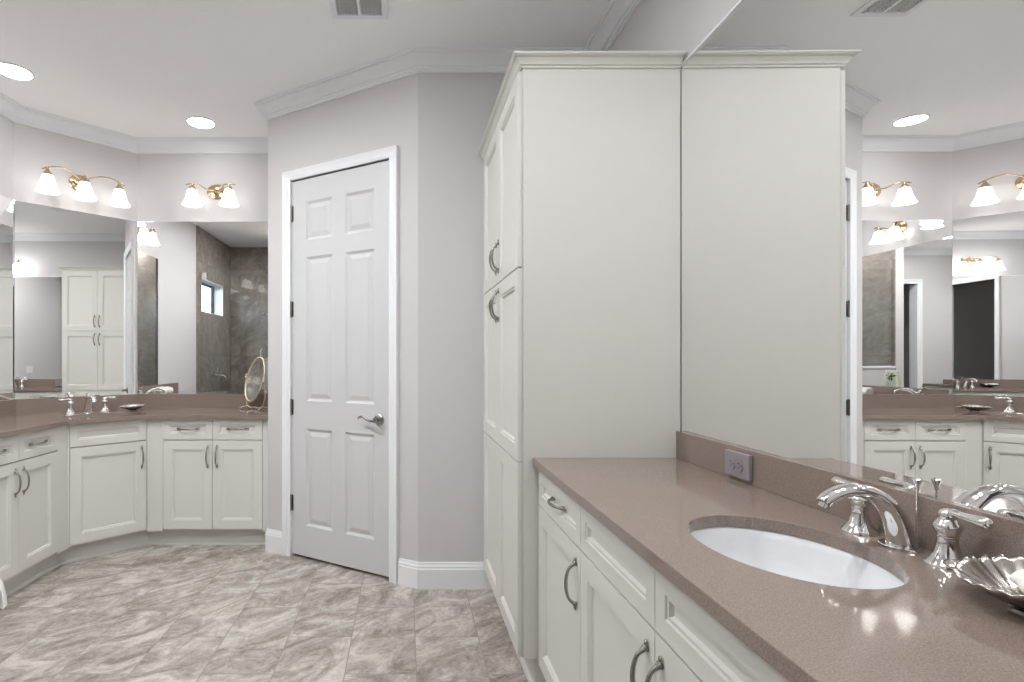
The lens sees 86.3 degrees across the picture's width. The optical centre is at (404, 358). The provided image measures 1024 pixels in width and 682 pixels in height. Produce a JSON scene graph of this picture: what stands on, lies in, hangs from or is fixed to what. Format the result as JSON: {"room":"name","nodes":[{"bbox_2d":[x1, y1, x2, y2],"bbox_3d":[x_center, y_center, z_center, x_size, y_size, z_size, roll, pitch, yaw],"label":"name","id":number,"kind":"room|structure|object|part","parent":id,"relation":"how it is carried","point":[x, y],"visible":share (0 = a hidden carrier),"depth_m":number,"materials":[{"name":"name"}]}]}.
{"room":"bathroom","nodes":[
{"label":"bathroom","id":0,"kind":"room"},
{"bbox_2d":[0,114,13,400],"bbox_3d":[-2.704,-0.207,2.587,0.120,2.975,2.053,0,0,0],"label":"wall","id":1,"kind":"structure","parent":0,"point":[6,125],"depth_m":3.55,"materials":[{"name":"grey paint"}]},
{"bbox_2d":[0,195,13,400],"bbox_3d":[-2.640,-0.399,3.114,0.005,1.342,0.993,0,0,0],"label":"wall mirror","id":2,"kind":"object","parent":1,"relation":"attached to","point":[6,204],"visible":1,"depth_m":3.54,"materials":[{"name":"clear glass"}]},
{"bbox_2d":[14,122,137,395],"bbox_3d":[-2.407,-0.207,3.934,0.120,2.975,0.789,0,0,45],"label":"wall","id":3,"kind":"structure","parent":0,"point":[35,149],"depth_m":3.85,"materials":[{"name":"grey paint"}]},
{"bbox_2d":[14,200,136,398],"bbox_3d":[-2.360,-0.399,3.887,0.005,1.342,0.783,0,0,44],"label":"wall mirror","id":4,"kind":"object","parent":3,"relation":"attached to","point":[75,272],"visible":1,"depth_m":3.85,"materials":[{"name":"clear glass"}]},
{"bbox_2d":[35,166,129,207],"bbox_3d":[-2.293,-1.237,3.820,0.202,0.197,0.595,0,0,45],"label":"wall lamp","id":5,"kind":"object","parent":3,"relation":"attached to","point":[47,185],"visible":1,"depth_m":3.79,"materials":[{"name":"white glass"}]},
{"bbox_3d":[-2.432,-1.197,3.641,0.146,0.118,0.146,0,0,0],"label":"lamp shade","id":6,"kind":"part","parent":5,"relation":"part of","materials":[{"name":"white glass"}]},
{"bbox_3d":[-2.308,-1.301,3.835,0.109,0.061,0.524,0,0,45],"label":"arm","id":7,"kind":"part","parent":5,"relation":"part of","materials":[{"name":"gold metal"}]},
{"bbox_3d":[-2.273,-1.197,3.800,0.146,0.118,0.146,0,0,0],"label":"lamp shade","id":8,"kind":"part","parent":5,"relation":"part of","materials":[{"name":"white glass"}]},
{"bbox_3d":[-2.114,-1.197,3.959,0.146,0.118,0.146,0,0,0],"label":"lamp shade","id":9,"kind":"part","parent":5,"relation":"part of","materials":[{"name":"white glass"}]},
{"bbox_2d":[0,394,267,416],"bbox_3d":[-2.135,0.324,3.461,0.965,0.102,2.653,0,0,40],"label":"backsplash","id":10,"kind":"structure","parent":3,"relation":"attached to","point":[37,405],"depth_m":4.12,"materials":[{"name":"beige stone"}]},
{"bbox_2d":[138,154,267,221],"bbox_3d":[-1.452,-0.207,4.231,1.268,2.975,0.120,0,0,0],"label":"wall","id":11,"kind":"structure","parent":0,"point":[163,179],"depth_m":4.17,"materials":[{"name":"grey paint"}]},
{"bbox_2d":[137,222,267,393],"bbox_3d":[-1.501,-0.399,4.168,1.163,1.342,0.005,0,0,0],"label":"wall mirror","id":12,"kind":"object","parent":11,"relation":"attached to","point":[202,287],"visible":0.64,"depth_m":4.17,"materials":[{"name":"clear glass"}]},
{"bbox_2d":[182,183,238,207],"bbox_3d":[-1.468,-1.261,4.069,0.424,0.197,0.203,0,0,0],"label":"wall lamp","id":13,"kind":"object","parent":11,"relation":"attached to","point":[216,191],"visible":1,"depth_m":4.04,"materials":[{"name":"white glass"}]},
{"bbox_3d":[-1.607,-1.221,4.040,0.146,0.118,0.146,0,0,0],"label":"lamp shade","id":14,"kind":"part","parent":13,"relation":"part of","materials":[{"name":"white glass"}]},
{"bbox_3d":[-1.468,-1.309,4.088,0.375,0.038,0.109,0,0,0],"label":"arm","id":15,"kind":"part","parent":13,"relation":"part of","materials":[{"name":"gold metal"}]},
{"bbox_3d":[-1.329,-1.221,4.040,0.146,0.118,0.146,0,0,0],"label":"lamp shade","id":16,"kind":"part","parent":13,"relation":"part of","materials":[{"name":"white glass"}]},
{"bbox_2d":[0,545,526,681],"bbox_3d":[-0.800,1.340,0.900,4.200,0.120,7.000,0,0,0],"label":"floor","id":17,"kind":"structure","parent":0,"point":[146,613],"depth_m":2.57,"materials":[{"name":"tile"}]},
{"bbox_2d":[0,425,66,596],"bbox_3d":[-2.328,0.843,2.950,0.567,0.874,0.759,0,0,0],"label":"base cabinet","id":18,"kind":"object","parent":17,"relation":"on","point":[33,465],"visible":1,"depth_m":3.01,"materials":[{"name":"white paint"}]},
{"bbox_3d":[-2.090,0.476,2.727,0.018,0.140,0.310,0,0,0],"label":"drawer","id":19,"kind":"part","parent":18,"relation":"part of","materials":[{"name":"white paint"}]},
{"bbox_3d":[-2.090,0.853,2.727,0.018,0.600,0.310,0,0,0],"label":"door","id":20,"kind":"part","parent":18,"relation":"part of","materials":[{"name":"white paint"}]},
{"bbox_3d":[-2.062,0.661,2.852,0.037,0.157,0.018,0,0,0],"label":"handle","id":21,"kind":"part","parent":18,"relation":"part of","materials":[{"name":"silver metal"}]},
{"bbox_3d":[-2.062,0.661,2.915,0.037,0.157,0.018,0,0,0],"label":"handle","id":22,"kind":"part","parent":18,"relation":"part of","materials":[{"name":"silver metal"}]},
{"bbox_3d":[-2.090,0.853,3.046,0.018,0.600,0.322,0,0,0],"label":"door","id":23,"kind":"part","parent":18,"relation":"part of","materials":[{"name":"white paint"}]},
{"bbox_3d":[-2.090,0.476,3.046,0.018,0.140,0.322,0,0,0],"label":"drawer","id":24,"kind":"part","parent":18,"relation":"part of","materials":[{"name":"white paint"}]},
{"bbox_3d":[-2.072,0.476,3.046,0.037,0.018,0.157,0,0,0],"label":"handle","id":25,"kind":"part","parent":18,"relation":"part of","materials":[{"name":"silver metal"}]},
{"bbox_2d":[59,419,147,564],"bbox_3d":[-2.178,0.843,3.715,0.863,0.874,0.830,0,0,0],"label":"base cabinet","id":26,"kind":"object","parent":17,"relation":"on","point":[107,461],"visible":1,"depth_m":3.46,"materials":[{"name":"white paint"}]},
{"bbox_3d":[-1.919,0.853,3.473,0.018,0.601,0.450,0,0,45],"label":"door","id":27,"kind":"part","parent":26,"relation":"part of","materials":[{"name":"white paint"}]},
{"bbox_2d":[0,394,267,437],"bbox_3d":[-1.780,0.339,3.159,1.722,0.131,2.019,0,0,0],"label":"countertop","id":28,"kind":"structure","parent":26,"relation":"on","point":[17,416],"depth_m":3.75,"materials":[{"name":"beige stone"}]},
{"bbox_2d":[58,393,115,413],"bbox_3d":[-2.222,0.306,3.750,0.263,0.139,0.263,0,0,0],"label":"faucet","id":29,"kind":"object","parent":28,"relation":"on","point":[90,399],"visible":1,"depth_m":3.72,"materials":[{"name":"silver metal"}]},
{"bbox_3d":[-2.320,0.284,3.652,0.027,0.029,0.087,0,0,45],"label":"lever","id":30,"kind":"part","parent":29,"relation":"part of","materials":[{"name":"silver metal"}]},
{"bbox_3d":[-2.172,0.312,3.707,0.194,0.127,0.054,0,0,41],"label":"spout","id":31,"kind":"part","parent":29,"relation":"part of","materials":[{"name":"silver metal"}]},
{"bbox_3d":[-2.124,0.284,3.848,0.027,0.029,0.087,0,0,45],"label":"lever","id":32,"kind":"part","parent":29,"relation":"part of","materials":[{"name":"silver metal"}]},
{"bbox_2d":[119,403,147,410],"bbox_3d":[-1.984,0.351,3.905,0.181,0.048,0.165,0,0,0],"label":"shell dish","id":33,"kind":"object","parent":28,"relation":"on","point":[130,408],"visible":1,"depth_m":3.88,"materials":[{"name":"grey metal"}]},
{"bbox_2d":[239,357,267,410],"bbox_3d":[-1.118,0.178,3.985,0.248,0.393,0.115,0,0,36],"label":"vanity mirror","id":34,"kind":"object","parent":28,"relation":"on","point":[255,377],"visible":0.97,"depth_m":3.98,"materials":[{"name":"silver metal"}]},
{"bbox_2d":[246,359,262,399],"bbox_3d":[-1.118,0.153,3.985,0.190,0.323,0.072,0,0,34],"label":"mirror glass","id":35,"kind":"object","parent":34,"relation":"attached to","point":[254,377],"depth_m":3.98,"materials":[{"name":"white"}]},
{"bbox_3d":[-1.118,0.153,3.985,0.211,0.344,0.084,0,0,31],"label":"frame","id":36,"kind":"part","parent":34,"relation":"part of","materials":[{"name":"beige metal"}]},
{"bbox_3d":[-1.762,0.661,3.591,0.037,0.157,0.018,0,0,45],"label":"handle","id":37,"kind":"part","parent":26,"relation":"part of","materials":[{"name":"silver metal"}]},
{"bbox_2d":[147,419,267,544],"bbox_3d":[-1.351,0.843,3.872,0.860,0.874,0.557,0,0,0],"label":"base cabinet","id":38,"kind":"object","parent":17,"relation":"on","point":[207,479],"visible":0.98,"depth_m":3.63,"materials":[{"name":"white paint"}]},
{"bbox_3d":[-1.475,0.476,3.639,0.332,0.140,0.018,0,0,0],"label":"drawer","id":39,"kind":"part","parent":38,"relation":"part of","materials":[{"name":"white paint"}]},
{"bbox_3d":[-1.475,0.853,3.639,0.332,0.600,0.018,0,0,0],"label":"door","id":40,"kind":"part","parent":38,"relation":"part of","materials":[{"name":"white paint"}]},
{"bbox_3d":[-1.339,0.661,3.611,0.018,0.157,0.037,0,0,0],"label":"handle","id":41,"kind":"part","parent":38,"relation":"part of","materials":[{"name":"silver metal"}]},
{"bbox_3d":[-1.276,0.661,3.611,0.018,0.157,0.037,0,0,0],"label":"handle","id":42,"kind":"part","parent":38,"relation":"part of","materials":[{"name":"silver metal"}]},
{"bbox_3d":[-1.137,0.476,3.622,0.157,0.018,0.037,0,0,0],"label":"handle","id":43,"kind":"part","parent":38,"relation":"part of","materials":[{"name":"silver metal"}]},
{"bbox_3d":[-1.137,0.476,3.639,0.336,0.140,0.018,0,0,0],"label":"drawer","id":44,"kind":"part","parent":38,"relation":"part of","materials":[{"name":"white paint"}]},
{"bbox_3d":[-1.137,0.853,3.639,0.336,0.600,0.018,0,0,0],"label":"door","id":45,"kind":"part","parent":38,"relation":"part of","materials":[{"name":"white paint"}]},
{"bbox_2d":[539,471,581,681],"bbox_3d":[0.748,0.844,1.785,0.559,0.872,0.486,0,0,0],"label":"base cabinet","id":46,"kind":"object","parent":17,"relation":"on","point":[559,514],"visible":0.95,"depth_m":1.79,"materials":[{"name":"white paint"}]},
{"bbox_3d":[0.496,0.482,1.783,0.037,0.018,0.157,0,0,0],"label":"handle","id":47,"kind":"part","parent":46,"relation":"part of","materials":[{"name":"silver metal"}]},
{"bbox_3d":[0.514,0.482,1.783,0.018,0.128,0.478,0,0,0],"label":"drawer","id":48,"kind":"part","parent":46,"relation":"part of","materials":[{"name":"white paint"}]},
{"bbox_3d":[0.486,0.661,1.573,0.037,0.157,0.018,0,0,0],"label":"handle","id":49,"kind":"part","parent":46,"relation":"part of","materials":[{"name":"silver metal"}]},
{"bbox_2d":[478,51,685,681],"bbox_3d":[0.719,0.066,2.488,0.655,2.428,0.992,0,0,0],"label":"linen cabinet","id":50,"kind":"object","parent":17,"relation":"on","point":[579,150],"visible":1,"depth_m":2.03,"materials":[{"name":"white paint"}]},
{"bbox_3d":[0.437,0.022,2.695,0.016,0.736,0.441,0,0,0],"label":"door","id":51,"kind":"part","parent":50,"relation":"part of","materials":[{"name":"white paint"}]},
{"bbox_3d":[0.437,0.765,2.695,0.016,0.739,0.441,0,0,0],"label":"door","id":52,"kind":"part","parent":50,"relation":"part of","materials":[{"name":"white paint"}]},
{"bbox_3d":[0.437,-0.723,2.695,0.016,0.742,0.441,0,0,0],"label":"door","id":53,"kind":"part","parent":50,"relation":"part of","materials":[{"name":"white paint"}]},
{"bbox_3d":[0.410,-0.246,2.501,0.037,0.157,0.018,0,0,0],"label":"handle","id":54,"kind":"part","parent":50,"relation":"part of","materials":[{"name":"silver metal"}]},
{"bbox_3d":[0.410,-0.467,2.501,0.037,0.157,0.018,0,0,0],"label":"handle","id":55,"kind":"part","parent":50,"relation":"part of","materials":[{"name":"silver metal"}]},
{"bbox_3d":[0.410,-0.246,2.438,0.037,0.157,0.018,0,0,0],"label":"handle","id":56,"kind":"part","parent":50,"relation":"part of","materials":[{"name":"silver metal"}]},
{"bbox_3d":[0.410,-0.467,2.438,0.037,0.157,0.018,0,0,0],"label":"handle","id":57,"kind":"part","parent":50,"relation":"part of","materials":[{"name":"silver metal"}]},
{"bbox_3d":[0.437,0.765,2.254,0.016,0.739,0.434,0,0,0],"label":"door","id":58,"kind":"part","parent":50,"relation":"part of","materials":[{"name":"white paint"}]},
{"bbox_3d":[0.437,0.022,2.254,0.016,0.736,0.434,0,0,0],"label":"door","id":59,"kind":"part","parent":50,"relation":"part of","materials":[{"name":"white paint"}]},
{"bbox_3d":[0.437,-0.723,2.254,0.016,0.742,0.434,0,0,0],"label":"door","id":60,"kind":"part","parent":50,"relation":"part of","materials":[{"name":"white paint"}]},
{"bbox_3d":[0.725,-1.126,2.488,0.642,0.044,0.992,0,0,0],"label":"crown","id":61,"kind":"part","parent":50,"relation":"part of","materials":[{"name":"white paint"}]},
{"bbox_2d":[580,506,789,681],"bbox_3d":[0.748,0.844,1.081,0.559,0.872,0.922,0,0,0],"label":"base cabinet","id":62,"kind":"object","parent":17,"relation":"on","point":[636,625],"visible":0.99,"depth_m":1.14,"materials":[{"name":"white paint"}]},
{"bbox_3d":[0.514,0.853,1.311,0.018,0.600,0.458,0,0,0],"label":"door","id":63,"kind":"part","parent":62,"relation":"part of","materials":[{"name":"white paint"}]},
{"bbox_3d":[0.486,0.661,1.113,0.037,0.157,0.018,0,0,0],"label":"handle","id":64,"kind":"part","parent":62,"relation":"part of","materials":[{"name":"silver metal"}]},
{"bbox_3d":[0.486,0.661,1.050,0.037,0.157,0.018,0,0,0],"label":"handle","id":65,"kind":"part","parent":62,"relation":"part of","materials":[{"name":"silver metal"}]},
{"bbox_3d":[0.514,0.853,0.850,0.018,0.600,0.458,0,0,0],"label":"door","id":66,"kind":"part","parent":62,"relation":"part of","materials":[{"name":"white paint"}]},
{"bbox_2d":[533,431,1023,681],"bbox_3d":[0.766,0.339,1.016,0.573,0.131,2.031,0,0,0],"label":"countertop","id":67,"kind":"structure","parent":62,"relation":"on","point":[936,626],"depth_m":0.93,"materials":[{"name":"beige stone"}]},
{"bbox_2d":[725,449,752,481],"bbox_3d":[1.020,0.324,1.640,0.016,0.077,0.120,0,0,0],"label":"power outlet","id":68,"kind":"object","parent":67,"relation":"attached to","point":[737,464],"visible":1,"depth_m":1.62,"materials":[{"name":"grey plastic"}]},
{"bbox_2d":[729,458,734,468],"bbox_3d":[1.014,0.324,1.659,0.003,0.035,0.029,0,0,0],"label":"receptacle","id":69,"kind":"object","parent":68,"relation":"attached to","point":[731,460],"depth_m":1.66,"materials":[{"name":"grey plastic"}]},
{"bbox_2d":[737,460,742,471],"bbox_3d":[1.014,0.324,1.621,0.003,0.035,0.029,0,0,0],"label":"receptacle","id":70,"kind":"object","parent":68,"relation":"attached to","point":[739,462],"depth_m":1.62,"materials":[{"name":"grey plastic"}]},
{"bbox_2d":[691,527,903,588],"bbox_3d":[0.765,0.483,1.080,0.349,0.158,0.451,0,0,0],"label":"sink","id":71,"kind":"object","parent":67,"relation":"in","point":[778,553],"visible":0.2,"depth_m":1.21,"materials":[{"name":"white ceramic"}]},
{"bbox_2d":[816,477,993,570],"bbox_3d":[0.988,0.306,1.068,0.242,0.139,0.244,0,0,45],"label":"faucet","id":72,"kind":"object","parent":67,"relation":"on","point":[900,534],"visible":0.98,"depth_m":1.05,"materials":[{"name":"silver metal"}]},
{"bbox_3d":[0.988,0.284,1.192,0.027,0.029,0.087,0,0,0],"label":"lever","id":73,"kind":"part","parent":72,"relation":"part of","materials":[{"name":"silver metal"}]},
{"bbox_3d":[0.922,0.312,1.068,0.194,0.127,0.054,0,0,0],"label":"spout","id":74,"kind":"part","parent":72,"relation":"part of","materials":[{"name":"silver metal"}]},
{"bbox_3d":[1.022,0.306,1.068,0.017,0.138,0.017,0,0,0],"label":"lift rod","id":75,"kind":"part","parent":72,"relation":"part of","materials":[{"name":"silver metal"}]},
{"bbox_3d":[0.988,0.284,0.944,0.027,0.029,0.087,0,0,0],"label":"lever","id":76,"kind":"part","parent":72,"relation":"part of","materials":[{"name":"silver metal"}]},
{"bbox_2d":[942,554,1023,614],"bbox_3d":[0.934,0.342,0.798,0.187,0.066,0.185,0,0,0],"label":"shell dish","id":77,"kind":"object","parent":67,"relation":"on","point":[990,575],"visible":0.96,"depth_m":0.84,"materials":[{"name":"grey metal"}]},
{"bbox_2d":[1009,569,1023,584],"bbox_3d":[0.953,0.333,0.795,0.090,0.026,0.073,0,0,0],"label":"soap","id":78,"kind":"object","parent":77,"relation":"in","point":[1017,575],"visible":0.85,"depth_m":0.81,"materials":[{"name":"white"}]},
{"bbox_2d":[1017,579,1023,592],"bbox_3d":[0.914,0.331,0.758,0.059,0.024,0.073,0,0,0],"label":"soap","id":79,"kind":"object","parent":77,"relation":"in","point":[1020,583],"visible":1,"depth_m":0.78,"materials":[{"name":"white"}]},
{"bbox_2d":[0,0,610,136],"bbox_3d":[-0.800,-1.745,0.900,4.200,0.100,7.000,0,0,0],"label":"ceiling","id":80,"kind":"structure","parent":0,"point":[136,68],"depth_m":2.88,"materials":[{"name":"white paint"}]},
{"bbox_2d":[0,62,34,80],"bbox_3d":[-2.300,-1.690,3.150,0.198,0.008,0.198,0,0,0],"label":"recessed light","id":81,"kind":"object","parent":80,"relation":"in","point":[14,71],"visible":1,"depth_m":3.16,"materials":[{"name":"white paint"}]},
{"bbox_2d":[186,116,215,128],"bbox_3d":[-1.460,-1.690,3.830,0.198,0.008,0.198,0,0,0],"label":"recessed light","id":82,"kind":"object","parent":80,"relation":"in","point":[195,121],"visible":1,"depth_m":3.82,"materials":[{"name":"white paint"}]},
{"bbox_2d":[329,0,387,18],"bbox_3d":[-0.221,-1.689,2.476,0.272,0.012,0.352,0,0,0],"label":"ceiling vent","id":83,"kind":"object","parent":80,"relation":"in","point":[340,9],"visible":1,"depth_m":2.58,"materials":[{"name":"white metal"}]},
{"bbox_2d":[335,0,357,14],"bbox_3d":[-0.279,-1.690,2.476,0.100,0.009,0.296,0,0,0],"label":"grille","id":84,"kind":"object","parent":83,"relation":"attached to","point":[342,7],"depth_m":2.58,"materials":[{"name":"silver metal"}]},
{"bbox_2d":[360,0,381,14],"bbox_3d":[-0.163,-1.690,2.476,0.100,0.009,0.296,0,0,0],"label":"grille","id":85,"kind":"object","parent":83,"relation":"attached to","point":[367,7],"depth_m":2.58,"materials":[{"name":"silver metal"}]},
{"bbox_2d":[268,73,417,561],"bbox_3d":[-0.394,-0.207,3.335,1.156,2.975,0.110,0,0,31],"label":"wall","id":86,"kind":"structure","parent":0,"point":[383,115],"depth_m":3.18,"materials":[{"name":"grey paint"}]},
{"bbox_2d":[265,528,281,554],"bbox_3d":[-0.873,1.207,3.552,0.182,0.146,0.044,0,0,41],"label":"baseboard","id":87,"kind":"structure","parent":86,"relation":"attached to","point":[273,538],"depth_m":3.54,"materials":[{"name":"white paint"}]},
{"bbox_2d":[290,160,388,576],"bbox_3d":[-0.422,0.056,3.282,0.770,2.412,0.094,0,0,31],"label":"door","id":88,"kind":"structure","parent":86,"relation":"in","point":[339,305],"depth_m":3.27,"materials":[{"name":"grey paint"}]},
{"bbox_3d":[-0.203,0.355,3.129,0.157,0.068,0.058,0,0,31],"label":"lever handle","id":89,"kind":"part","parent":88,"relation":"part of","materials":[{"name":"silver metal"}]},
{"bbox_2d":[282,145,398,584],"bbox_3d":[-0.390,0.033,3.321,0.878,2.495,0.139,0,0,31],"label":"door frame","id":90,"kind":"structure","parent":86,"relation":"attached to","point":[391,153],"depth_m":3.16,"materials":[{"name":"white paint"}]},
{"bbox_2d":[398,558,491,588],"bbox_3d":[0.227,1.207,2.989,0.546,0.146,0.067,0,0,7],"label":"baseboard","id":91,"kind":"structure","parent":86,"relation":"attached to","point":[412,574],"depth_m":2.97,"materials":[{"name":"white paint"}]},
{"bbox_2d":[418,73,505,561],"bbox_3d":[0.625,-0.207,3.050,1.103,2.975,0.120,0,0,0],"label":"wall","id":92,"kind":"structure","parent":0,"point":[455,110],"depth_m":2.99,"materials":[{"name":"grey paint"}]},
{"bbox_2d":[0,0,641,153],"bbox_3d":[-0.794,-1.647,2.080,3.700,0.096,4.181,0,0,0],"label":"trim","id":93,"kind":"structure","parent":92,"relation":"attached to","point":[414,60],"depth_m":3.25,"materials":[{"name":"white paint"}]},
{"bbox_2d":[609,0,738,430],"bbox_3d":[1.116,-0.207,1.490,0.120,2.975,3.000,0,0,0],"label":"wall","id":94,"kind":"structure","parent":0,"point":[655,25],"depth_m":2.12,"materials":[{"name":"grey paint"}]},
{"bbox_2d":[676,431,1023,557],"bbox_3d":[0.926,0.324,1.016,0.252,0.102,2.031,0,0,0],"label":"backsplash","id":95,"kind":"structure","parent":94,"relation":"attached to","point":[800,482],"depth_m":1.27,"materials":[{"name":"beige stone"}]},
{"bbox_2d":[681,0,1023,520],"bbox_3d":[1.042,-0.422,1.017,0.009,1.390,2.030,0,0,0],"label":"wall mirror","id":96,"kind":"object","parent":94,"relation":"attached to","point":[852,171],"visible":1,"depth_m":1.24,"materials":[{"name":"clear glass"}]},
{"bbox_3d":[-1.511,0.698,1.450,0.498,1.165,0.100,0,0,0],"label":"wall","id":97,"kind":"structure","parent":0,"visible":0},
{"bbox_2d":[0,578,6,608],"bbox_3d":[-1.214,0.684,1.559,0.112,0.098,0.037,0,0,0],"label":"bath towel","id":98,"kind":"object","parent":97,"relation":"hanging from","point":[3,597],"visible":1,"depth_m":1.55,"materials":[{"name":"white fabric"}]}
]}

